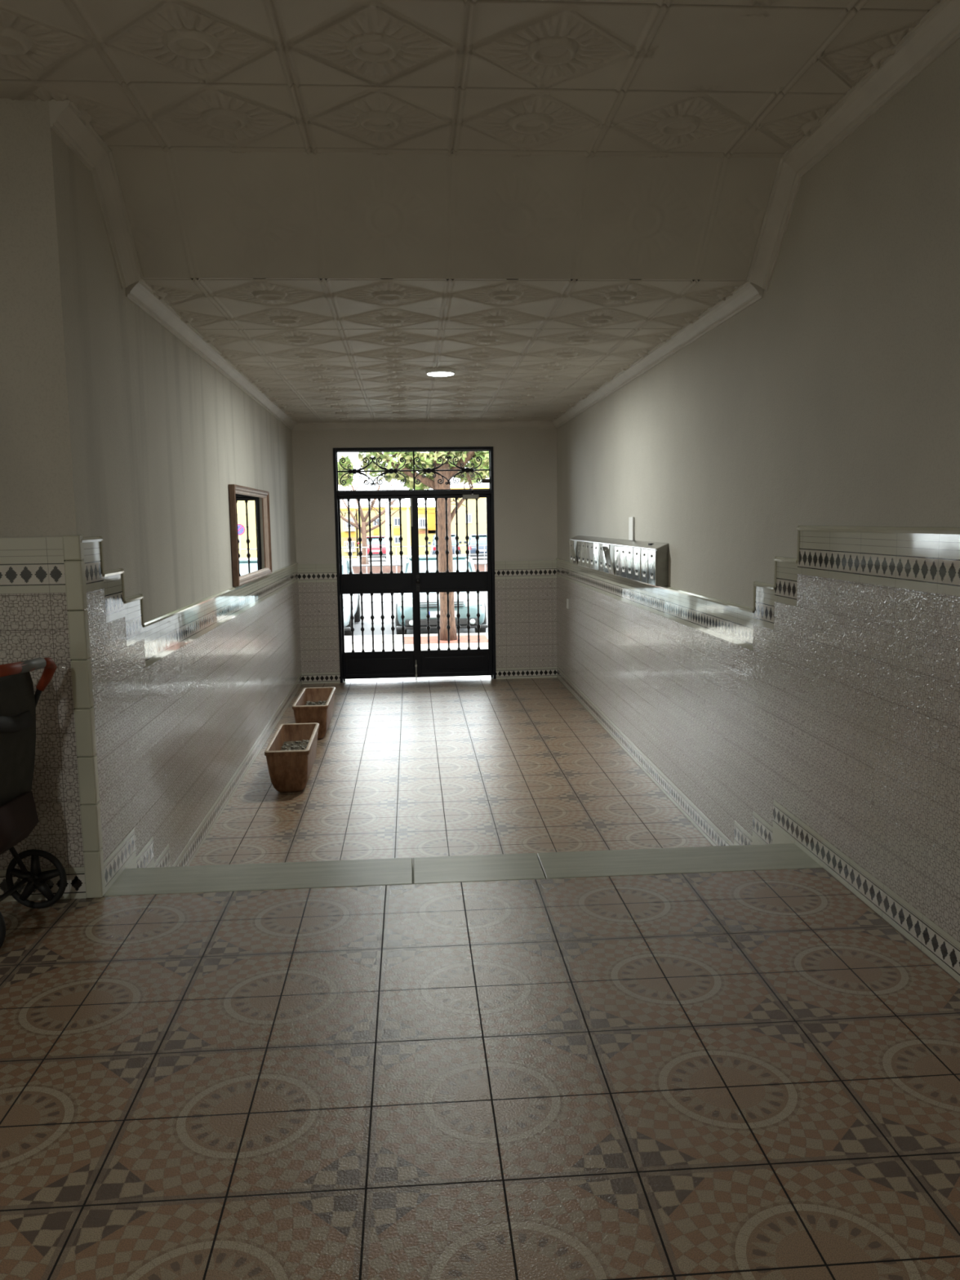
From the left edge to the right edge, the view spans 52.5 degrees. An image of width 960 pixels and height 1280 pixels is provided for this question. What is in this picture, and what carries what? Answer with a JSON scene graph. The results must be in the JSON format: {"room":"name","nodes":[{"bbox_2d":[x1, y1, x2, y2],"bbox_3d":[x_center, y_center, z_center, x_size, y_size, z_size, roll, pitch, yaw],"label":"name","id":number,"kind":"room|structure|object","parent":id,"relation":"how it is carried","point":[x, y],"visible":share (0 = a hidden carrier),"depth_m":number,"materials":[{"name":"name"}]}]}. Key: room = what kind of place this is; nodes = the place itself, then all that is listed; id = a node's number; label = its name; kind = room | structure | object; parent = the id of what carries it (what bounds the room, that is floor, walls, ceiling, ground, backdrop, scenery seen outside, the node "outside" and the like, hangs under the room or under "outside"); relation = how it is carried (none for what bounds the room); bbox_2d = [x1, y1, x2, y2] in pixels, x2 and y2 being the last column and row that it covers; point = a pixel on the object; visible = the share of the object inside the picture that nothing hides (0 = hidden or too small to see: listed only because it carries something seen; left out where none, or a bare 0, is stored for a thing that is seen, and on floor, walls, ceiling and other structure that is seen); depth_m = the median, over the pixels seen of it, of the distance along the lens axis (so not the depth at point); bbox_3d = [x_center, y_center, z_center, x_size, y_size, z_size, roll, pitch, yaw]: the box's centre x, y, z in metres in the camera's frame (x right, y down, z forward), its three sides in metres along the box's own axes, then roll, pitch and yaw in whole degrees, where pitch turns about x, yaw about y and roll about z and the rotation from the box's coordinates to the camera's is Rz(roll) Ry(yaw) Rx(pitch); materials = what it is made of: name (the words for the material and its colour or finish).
{"room":"apartment building lobby","nodes":[
{"label":"apartment building lobby","id":0,"kind":"room"},
{"bbox_2d":[0,97,296,660],"bbox_3d":[-2.085,-0.709,7.774,0.439,4.000,7.940,-1,7,-4],"label":"wall","id":1,"kind":"structure","parent":0,"point":[113,428],"depth_m":4.20,"materials":[{"name":"paint"}]},
{"bbox_2d":[48,98,111,170],"bbox_3d":[-1.587,-2.002,3.894,0.089,0.098,0.500,-1,7,-4],"label":"trim","id":2,"kind":"structure","parent":1,"relation":"attached to","point":[82,140],"depth_m":3.83,"materials":[{"name":"paint"}]},
{"bbox_2d":[62,534,105,897],"bbox_3d":[-1.595,0.322,3.930,0.067,1.481,0.050,-1,7,-4],"label":"trim","id":3,"kind":"structure","parent":1,"relation":"attached to","point":[73,546],"depth_m":3.91,"materials":[{"name":"beige tile"}]},
{"bbox_2d":[89,151,143,289],"bbox_3d":[-1.618,-1.857,4.339,0.088,0.493,0.489,-1,7,-4],"label":"trim","id":4,"kind":"structure","parent":1,"relation":"attached to","point":[104,177],"depth_m":4.33,"materials":[{"name":"paint"}]},
{"bbox_2d":[78,536,302,893],"bbox_3d":[-1.869,0.160,7.846,0.019,2.093,7.838,-1,7,-4],"label":"wainscot","id":5,"kind":"structure","parent":1,"relation":"attached to","point":[186,699],"depth_m":5.42,"materials":[{"name":"tile"}]},
{"bbox_2d":[125,279,297,431],"bbox_3d":[-1.908,-2.086,8.032,0.075,0.086,6.921,-1,7,-4],"label":"trim","id":6,"kind":"structure","parent":1,"relation":"attached to","point":[140,292],"depth_m":5.98,"materials":[{"name":"paint"}]},
{"bbox_2d":[228,484,271,586],"bbox_3d":[-1.895,-0.884,8.134,0.046,0.755,1.810,-1,7,-4],"label":"wall mirror","id":7,"kind":"object","parent":1,"relation":"attached to","point":[249,508],"visible":1,"depth_m":8.00,"materials":[{"name":"brown wood"}]},
{"bbox_2d":[235,493,267,576],"bbox_3d":[-1.912,-0.884,8.133,0.012,0.635,1.690,-1,7,-4],"label":"mirror glass","id":8,"kind":"object","parent":7,"relation":"attached to","point":[251,509],"depth_m":8.16,"materials":[{"name":"white"}]},
{"bbox_2d":[291,428,557,564],"bbox_3d":[-0.881,-4.008,11.506,18.000,9.800,0.280,-1,7,-4],"label":"wall","id":9,"kind":"structure","parent":0,"point":[525,460],"depth_m":11.65,"materials":[{"name":"paint"}]},
{"bbox_2d":[337,495,417,679],"bbox_3d":[-1.232,-0.614,11.811,0.904,2.246,0.078,-1,7,-4],"label":"door","id":10,"kind":"structure","parent":9,"relation":"in","point":[393,664],"depth_m":11.82,"materials":[{"name":"black paint"}]},
{"bbox_2d":[336,449,490,491],"bbox_3d":[-0.792,-2.028,11.675,1.833,0.473,0.080,-1,7,-3],"label":"window","id":11,"kind":"structure","parent":9,"relation":"in","point":[428,470],"depth_m":11.67,"materials":[{"name":"black paint"}]},
{"bbox_2d":[333,446,496,683],"bbox_3d":[-0.775,-0.902,11.808,1.903,2.812,0.130,-1,7,-4],"label":"door frame","id":12,"kind":"structure","parent":9,"relation":"attached to","point":[336,494],"depth_m":11.67,"materials":[{"name":"black paint"}]},
{"bbox_2d":[343,675,493,682],"bbox_3d":[-0.765,0.535,12.131,1.903,0.120,0.400,-1,7,-4],"label":"door sill","id":13,"kind":"structure","parent":9,"relation":"attached to","point":[395,679],"depth_m":12.06,"materials":[{"name":"white stone"}]},
{"bbox_2d":[292,420,555,431],"bbox_3d":[-0.646,-2.535,11.524,3.142,0.086,0.075,-1,7,-4],"label":"trim","id":14,"kind":"structure","parent":9,"relation":"attached to","point":[540,424],"depth_m":11.52,"materials":[{"name":"paint"}]},
{"bbox_2d":[297,560,556,684],"bbox_3d":[-0.615,-0.220,11.840,3.142,1.446,0.014,-1,7,-4],"label":"wainscot","id":15,"kind":"structure","parent":9,"relation":"attached to","point":[526,591],"depth_m":11.86,"materials":[{"name":"tile"}]},
{"bbox_2d":[412,488,493,677],"bbox_3d":[-0.327,-0.682,11.844,0.941,2.284,0.125,-1,7,-4],"label":"door","id":16,"kind":"structure","parent":9,"relation":"in","point":[459,662],"depth_m":11.88,"materials":[{"name":"black paint"}]},
{"bbox_2d":[142,277,746,423],"bbox_3d":[-0.408,-2.205,8.129,3.400,0.116,6.930,-1,7,-4],"label":"ceiling","id":17,"kind":"structure","parent":0,"point":[340,350],"depth_m":6.17,"materials":[{"name":"paint"}]},
{"bbox_2d":[426,367,454,376],"bbox_3d":[-0.304,-2.065,7.513,0.224,0.044,0.224,-1,7,-4],"label":"ceiling lamp","id":18,"kind":"object","parent":17,"relation":"attached to","point":[439,371],"visible":1,"depth_m":7.44,"materials":[{"name":"white plastic"}]},
{"bbox_2d":[426,372,453,376],"bbox_3d":[-0.304,-2.048,7.515,0.208,0.010,0.208,-1,7,-4],"label":"diffuser","id":19,"kind":"object","parent":18,"relation":"attached to","point":[433,374],"depth_m":7.48,"materials":[{"name":"white plastic"}]},
{"bbox_2d":[111,150,780,279],"bbox_3d":[-0.154,-1.983,4.512,3.400,0.526,0.522,-1,7,-4],"label":"wall","id":20,"kind":"structure","parent":0,"point":[191,214],"depth_m":4.46,"materials":[{"name":"paint"}]},
{"bbox_2d":[189,677,713,866],"bbox_3d":[-0.362,0.977,8.507,3.600,0.120,6.980,-1,7,-4],"label":"floor","id":21,"kind":"structure","parent":0,"point":[406,769],"depth_m":7.12,"materials":[{"name":"tile"}]},
{"bbox_2d":[264,722,319,792],"bbox_3d":[-1.414,0.897,7.417,0.316,0.335,0.970,-1,7,-5],"label":"planter","id":22,"kind":"object","parent":21,"relation":"on","point":[291,753],"visible":1,"depth_m":7.04,"materials":[{"name":"wood"}]},
{"bbox_2d":[292,687,335,739],"bbox_3d":[-1.538,0.689,9.115,0.316,0.335,0.970,-1,7,-4],"label":"planter","id":23,"kind":"object","parent":21,"relation":"on","point":[313,704],"visible":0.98,"depth_m":8.77,"materials":[{"name":"wood"}]},
{"bbox_2d":[0,0,940,159],"bbox_3d":[-0.915,-1.642,0.370,5.500,0.068,7.660,-1,7,-4],"label":"ceiling","id":24,"kind":"structure","parent":0,"point":[740,78],"depth_m":3.44,"materials":[{"name":"paint"}]},
{"bbox_2d":[0,867,959,1279],"bbox_3d":[-0.603,1.534,0.528,6.000,0.120,7.160,-1,7,-4],"label":"floor","id":25,"kind":"structure","parent":0,"point":[753,1074],"depth_m":2.63,"materials":[{"name":"tile"}]},
{"bbox_2d":[0,657,66,948],"bbox_3d":[-2.020,0.587,3.595,0.813,1.052,0.553,-1,7,2],"label":"pushchair","id":26,"kind":"object","parent":25,"relation":"on","point":[19,817],"visible":1,"depth_m":3.63,"materials":[{"name":"black plastic"}]},
{"bbox_2d":[0,791,39,854],"bbox_3d":[-1.936,0.716,3.555,0.498,0.240,0.340,-1,7,2],"label":"storage basket","id":27,"kind":"object","parent":26,"relation":"on","point":[19,817],"depth_m":3.58,"materials":[{"name":"black fabric"}]},
{"bbox_2d":[556,39,959,608],"bbox_3d":[1.674,-0.342,4.370,0.446,4.000,15.300,-1,7,-4],"label":"wall","id":28,"kind":"structure","parent":0,"point":[832,398],"depth_m":4.18,"materials":[{"name":"paint"}]},
{"bbox_2d":[569,535,581,564],"bbox_3d":[1.002,-0.949,10.233,0.098,0.294,0.228,-1,7,-4],"label":"mailbox","id":29,"kind":"object","parent":28,"relation":"attached to","point":[575,537],"visible":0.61,"depth_m":10.25,"materials":[{"name":"metal"}]},
{"bbox_2d":[568,535,584,564],"bbox_3d":[0.998,-0.921,10.004,0.138,0.294,0.228,-1,7,-4],"label":"mailbox","id":30,"kind":"object","parent":28,"relation":"attached to","point":[573,548],"visible":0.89,"depth_m":9.99,"materials":[{"name":"metal"}]},
{"bbox_2d":[577,536,589,566],"bbox_3d":[1.035,-0.893,9.778,0.095,0.294,0.228,-1,7,-4],"label":"mailbox","id":31,"kind":"object","parent":28,"relation":"attached to","point":[579,542],"visible":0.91,"depth_m":9.77,"materials":[{"name":"metal"}]},
{"bbox_2d":[580,536,594,567],"bbox_3d":[1.052,-0.866,9.551,0.092,0.294,0.228,-1,7,-4],"label":"mailbox","id":32,"kind":"object","parent":28,"relation":"attached to","point":[583,542],"visible":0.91,"depth_m":9.53,"materials":[{"name":"metal"}]},
{"bbox_2d":[584,537,597,568],"bbox_3d":[1.069,-0.838,9.324,0.091,0.294,0.228,-1,7,-4],"label":"mailbox","id":33,"kind":"object","parent":28,"relation":"attached to","point":[588,542],"visible":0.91,"depth_m":9.30,"materials":[{"name":"metal"}]},
{"bbox_2d":[589,537,603,569],"bbox_3d":[1.083,-0.810,9.097,0.094,0.294,0.228,-1,7,-4],"label":"mailbox","id":34,"kind":"object","parent":28,"relation":"attached to","point":[591,544],"visible":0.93,"depth_m":9.11,"materials":[{"name":"metal"}]},
{"bbox_2d":[593,537,607,570],"bbox_3d":[1.098,-0.782,8.869,0.097,0.294,0.228,-1,7,-4],"label":"mailbox","id":35,"kind":"object","parent":28,"relation":"attached to","point":[596,546],"visible":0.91,"depth_m":8.86,"materials":[{"name":"metal"}]},
{"bbox_2d":[598,537,613,571],"bbox_3d":[1.114,-0.754,8.642,0.096,0.294,0.228,-1,7,-4],"label":"mailbox","id":36,"kind":"object","parent":28,"relation":"attached to","point":[601,544],"visible":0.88,"depth_m":8.63,"materials":[{"name":"metal"}]},
{"bbox_2d":[603,538,618,573],"bbox_3d":[1.129,-0.727,8.415,0.097,0.294,0.228,-1,7,-4],"label":"mailbox","id":37,"kind":"object","parent":28,"relation":"attached to","point":[606,544],"visible":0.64,"depth_m":8.43,"materials":[{"name":"metal"}]},
{"bbox_2d":[602,538,623,574],"bbox_3d":[1.121,-0.698,8.186,0.146,0.294,0.228,-1,7,-4],"label":"mailbox","id":38,"kind":"object","parent":28,"relation":"attached to","point":[609,556],"visible":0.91,"depth_m":8.17,"materials":[{"name":"metal"}]},
{"bbox_2d":[614,539,629,576],"bbox_3d":[1.162,-0.671,7.960,0.095,0.294,0.228,-1,7,-4],"label":"mailbox","id":39,"kind":"object","parent":28,"relation":"attached to","point":[617,546],"visible":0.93,"depth_m":7.95,"materials":[{"name":"metal"}]},
{"bbox_2d":[620,540,637,577],"bbox_3d":[1.177,-0.643,7.733,0.097,0.294,0.228,-1,7,-4],"label":"mailbox","id":40,"kind":"object","parent":28,"relation":"attached to","point":[623,548],"visible":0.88,"depth_m":7.72,"materials":[{"name":"metal"}]},
{"bbox_2d":[628,516,634,540],"bbox_3d":[1.208,-0.888,7.775,0.010,0.185,0.140,-1,7,-4],"label":"envelope","id":41,"kind":"object","parent":40,"relation":"on","point":[631,519],"visible":1,"depth_m":7.75,"materials":[{"name":"white paper"}]},
{"bbox_2d":[626,540,643,580],"bbox_3d":[1.193,-0.615,7.506,0.097,0.294,0.228,-1,7,-4],"label":"mailbox","id":42,"kind":"object","parent":28,"relation":"attached to","point":[629,549],"visible":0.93,"depth_m":7.49,"materials":[{"name":"metal"}]},
{"bbox_2d":[632,541,650,582],"bbox_3d":[1.210,-0.588,7.279,0.094,0.294,0.228,-1,7,-4],"label":"mailbox","id":43,"kind":"object","parent":28,"relation":"attached to","point":[637,549],"visible":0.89,"depth_m":7.26,"materials":[{"name":"metal"}]},
{"bbox_2d":[640,542,659,583],"bbox_3d":[1.227,-0.560,7.051,0.092,0.294,0.228,-1,7,-4],"label":"mailbox","id":44,"kind":"object","parent":28,"relation":"attached to","point":[644,550],"visible":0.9,"depth_m":7.04,"materials":[{"name":"metal"}]},
{"bbox_2d":[551,280,763,428],"bbox_3d":[1.121,-2.155,8.240,0.084,0.086,6.920,-1,7,-4],"label":"trim","id":45,"kind":"structure","parent":28,"relation":"attached to","point":[747,294],"depth_m":6.23,"materials":[{"name":"paint"}]},
{"bbox_2d":[647,542,668,586],"bbox_3d":[1.242,-0.532,6.824,0.094,0.294,0.228,-1,7,-4],"label":"mailbox","id":46,"kind":"object","parent":28,"relation":"attached to","point":[658,553],"visible":1,"depth_m":6.72,"materials":[{"name":"metal"}]},
{"bbox_2d":[555,525,959,982],"bbox_3d":[1.461,0.523,4.511,0.019,2.093,15.000,-1,7,-4],"label":"wainscot","id":47,"kind":"structure","parent":28,"relation":"attached to","point":[821,717],"depth_m":4.25,"materials":[{"name":"tile"}]},
{"bbox_2d":[746,158,801,290],"bbox_3d":[1.370,-1.925,4.544,0.086,0.493,0.489,-1,7,-4],"label":"trim","id":48,"kind":"structure","parent":28,"relation":"attached to","point":[786,183],"depth_m":4.53,"materials":[{"name":"paint"}]},
{"bbox_2d":[780,0,959,177],"bbox_3d":[1.646,-1.636,0.554,0.095,0.098,7.660,-1,7,-4],"label":"trim","id":49,"kind":"structure","parent":28,"relation":"attached to","point":[938,30],"depth_m":3.50,"materials":[{"name":"paint"}]},
{"bbox_3d":[-3.059,-0.466,3.875,2.050,3.500,0.300,-1,7,-4],"label":"wall","id":50,"kind":"structure","parent":0,"visible":0},
{"bbox_2d":[0,537,86,901],"bbox_3d":[-2.743,0.353,3.840,2.238,1.475,0.014,-1,7,-4],"label":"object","id":51,"kind":"structure","parent":50,"relation":"attached to","point":[33,615],"depth_m":3.89,"materials":[{"name":"tile"}]},
{"bbox_3d":[-0.056,1.331,4.603,3.082,0.670,0.880,-1,7,-4],"label":"stair base","id":52,"kind":"structure","parent":0,"visible":0},
{"bbox_2d":[103,857,413,896],"bbox_3d":[-0.936,1.037,4.224,1.285,0.032,0.325,-1,7,-4],"label":"stair tread","id":53,"kind":"structure","parent":52,"relation":"on","point":[395,871],"depth_m":4.21,"materials":[{"name":"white stone"}]},
{"bbox_2d":[413,853,545,884],"bbox_3d":[-0.012,1.016,4.287,0.562,0.032,0.325,-1,7,-4],"label":"stair tread","id":54,"kind":"structure","parent":52,"relation":"on","point":[481,868],"depth_m":4.27,"materials":[{"name":"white stone"}]},
{"bbox_2d":[537,843,822,879],"bbox_3d":[0.880,0.996,4.348,1.220,0.032,0.325,-1,7,-4],"label":"stair tread","id":55,"kind":"structure","parent":52,"relation":"on","point":[566,864],"depth_m":4.33,"materials":[{"name":"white stone"}]},
{"label":"outside","id":56,"kind":"structure","parent":0,"visible":0},
{"bbox_2d":[344,634,488,652],"bbox_3d":[-0.996,0.333,14.604,28.000,0.230,4.820,-1,7,-4],"label":"pavement","id":57,"kind":"structure","parent":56,"point":[357,645],"depth_m":15.69,"materials":[{"name":"grey concrete"}]},
{"bbox_2d":[404,635,488,644],"bbox_3d":[-0.573,0.005,16.372,1.400,0.036,1.000,-1,7,-4],"label":"pit","id":58,"kind":"object","parent":57,"relation":"on","point":[463,638],"visible":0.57,"depth_m":16.27,"materials":[{"name":"soil"}]},
{"bbox_2d":[337,451,488,640],"bbox_3d":[-0.598,-2.772,16.250,3.145,5.524,3.113,5,9,41],"label":"street tree","id":59,"kind":"object","parent":58,"relation":"in","point":[428,458],"visible":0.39,"depth_m":16.01,"materials":[{"name":"green plant"}]},
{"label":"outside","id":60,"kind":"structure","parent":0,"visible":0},
{"bbox_2d":[342,556,488,635],"bbox_3d":[-5.152,-5.264,73.247,140.000,3.100,112.950,-1,7,-4],"label":"road","id":61,"kind":"structure","parent":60,"point":[387,606],"depth_m":23.32,"materials":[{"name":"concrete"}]},
{"bbox_2d":[340,507,358,558],"bbox_3d":[-16.092,-12.343,112.428,3.959,5.591,10.100,-1,7,-4],"label":"house","id":62,"kind":"structure","parent":61,"relation":"on","point":[344,527],"depth_m":108.52,"materials":[{"name":"yellow paint"}]},
{"bbox_2d":[342,557,360,635],"bbox_3d":[-3.337,-0.901,19.385,2.060,1.389,4.162,-1,7,-4],"label":"car","id":63,"kind":"object","parent":61,"relation":"on","point":[345,566],"visible":0.22,"depth_m":18.68,"materials":[{"name":"white paint"}]},
{"bbox_2d":[357,536,386,558],"bbox_3d":[-6.419,-5.619,59.462,2.060,1.409,3.958,-2,7,-8],"label":"car","id":64,"kind":"object","parent":61,"relation":"on","point":[375,542],"visible":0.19,"depth_m":57.69,"materials":[{"name":"red paint"}]},
{"bbox_2d":[339,474,405,564],"bbox_3d":[-6.143,-6.571,51.269,4.470,5.307,1.277,-1,7,-4],"label":"bare tree","id":65,"kind":"object","parent":61,"relation":"on","point":[363,528],"visible":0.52,"depth_m":51.25,"materials":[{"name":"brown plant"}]},
{"bbox_2d":[356,506,411,556],"bbox_3d":[-11.082,-12.831,115.226,6.228,5.590,9.150,-1,7,-4],"label":"house","id":66,"kind":"structure","parent":61,"relation":"on","point":[395,527],"depth_m":110.80,"materials":[{"name":"yellow paint"}]},
{"bbox_2d":[385,498,404,564],"bbox_3d":[-4.159,-5.239,47.541,1.030,3.476,0.342,-1,7,-4],"label":"lamp post","id":67,"kind":"object","parent":61,"relation":"on","point":[387,504],"visible":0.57,"depth_m":47.42,"materials":[{"name":"metal"}]},
{"bbox_2d":[341,544,486,564],"bbox_3d":[-3.513,-4.275,49.725,18.040,1.030,0.052,-1,7,-4],"label":"railing","id":68,"kind":"object","parent":61,"relation":"on","point":[455,546],"visible":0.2,"depth_m":49.64,"materials":[{"name":"metal"}]},
{"bbox_2d":[406,502,425,559],"bbox_3d":[-3.120,-5.106,47.632,0.950,3.160,0.200,-1,7,-4],"label":"lamp post","id":69,"kind":"object","parent":61,"relation":"on","point":[419,504],"visible":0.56,"depth_m":47.54,"materials":[{"name":"metal"}]},
{"bbox_2d":[344,632,488,637],"bbox_3d":[-1.172,0.028,17.064,28.000,0.238,0.150,-1,7,-4],"label":"kerb","id":70,"kind":"object","parent":61,"relation":"on","point":[471,633],"visible":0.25,"depth_m":17.03,"materials":[{"name":"concrete"}]},
{"bbox_2d":[351,562,487,573],"bbox_3d":[-2.310,-2.182,32.898,12.040,0.780,0.052,-1,7,-4],"label":"railing","id":71,"kind":"object","parent":61,"relation":"on","point":[474,563],"visible":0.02,"depth_m":32.78,"materials":[{"name":"metal"}]},
{"bbox_2d":[352,564,487,573],"bbox_3d":[-2.468,-2.395,35.133,14.000,0.700,0.500,-1,7,-4],"label":"planting bed","id":72,"kind":"object","parent":61,"relation":"on","point":[385,569],"visible":0.02,"depth_m":34.80,"materials":[{"name":"red brick"}]},
{"bbox_2d":[417,506,435,555],"bbox_3d":[-6.300,-12.688,114.096,2.435,5.591,10.100,-1,7,-4],"label":"house","id":73,"kind":"structure","parent":61,"relation":"on","point":[431,526],"depth_m":110.02,"materials":[{"name":"yellow paint"}]},
{"bbox_2d":[395,554,488,635],"bbox_3d":[-0.827,-0.956,19.457,2.000,1.409,4.012,-1,7,-4],"label":"hatchback car","id":74,"kind":"object","parent":61,"relation":"on","point":[462,559],"visible":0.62,"depth_m":17.70,"materials":[{"name":"teal paint"}]},
{"bbox_2d":[470,618,475,624],"bbox_3d":[-0.134,-0.331,17.563,0.100,0.098,0.012,-1,7,-4],"label":"fog light","id":75,"kind":"object","parent":74,"relation":"attached to","point":[472,620],"depth_m":17.56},
{"bbox_2d":[427,533,462,555],"bbox_3d":[-2.130,-5.716,59.757,2.090,1.509,4.058,-1,7,-4],"label":"car","id":76,"kind":"object","parent":61,"relation":"on","point":[433,549],"visible":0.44,"depth_m":58.36,"materials":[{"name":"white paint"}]},
{"bbox_2d":[450,487,488,555],"bbox_3d":[4.051,-13.620,112.676,17.631,7.640,10.150,-1,7,-4],"label":"house","id":77,"kind":"structure","parent":61,"relation":"on","point":[482,502],"depth_m":107.36,"materials":[{"name":"yellow paint"}]},
{"bbox_2d":[463,534,486,556],"bbox_3d":[0.065,-5.741,59.911,2.090,1.459,4.358,-1,7,-1],"label":"car","id":78,"kind":"object","parent":61,"relation":"on","point":[482,538],"visible":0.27,"depth_m":58.17,"materials":[{"name":"blue paint"}]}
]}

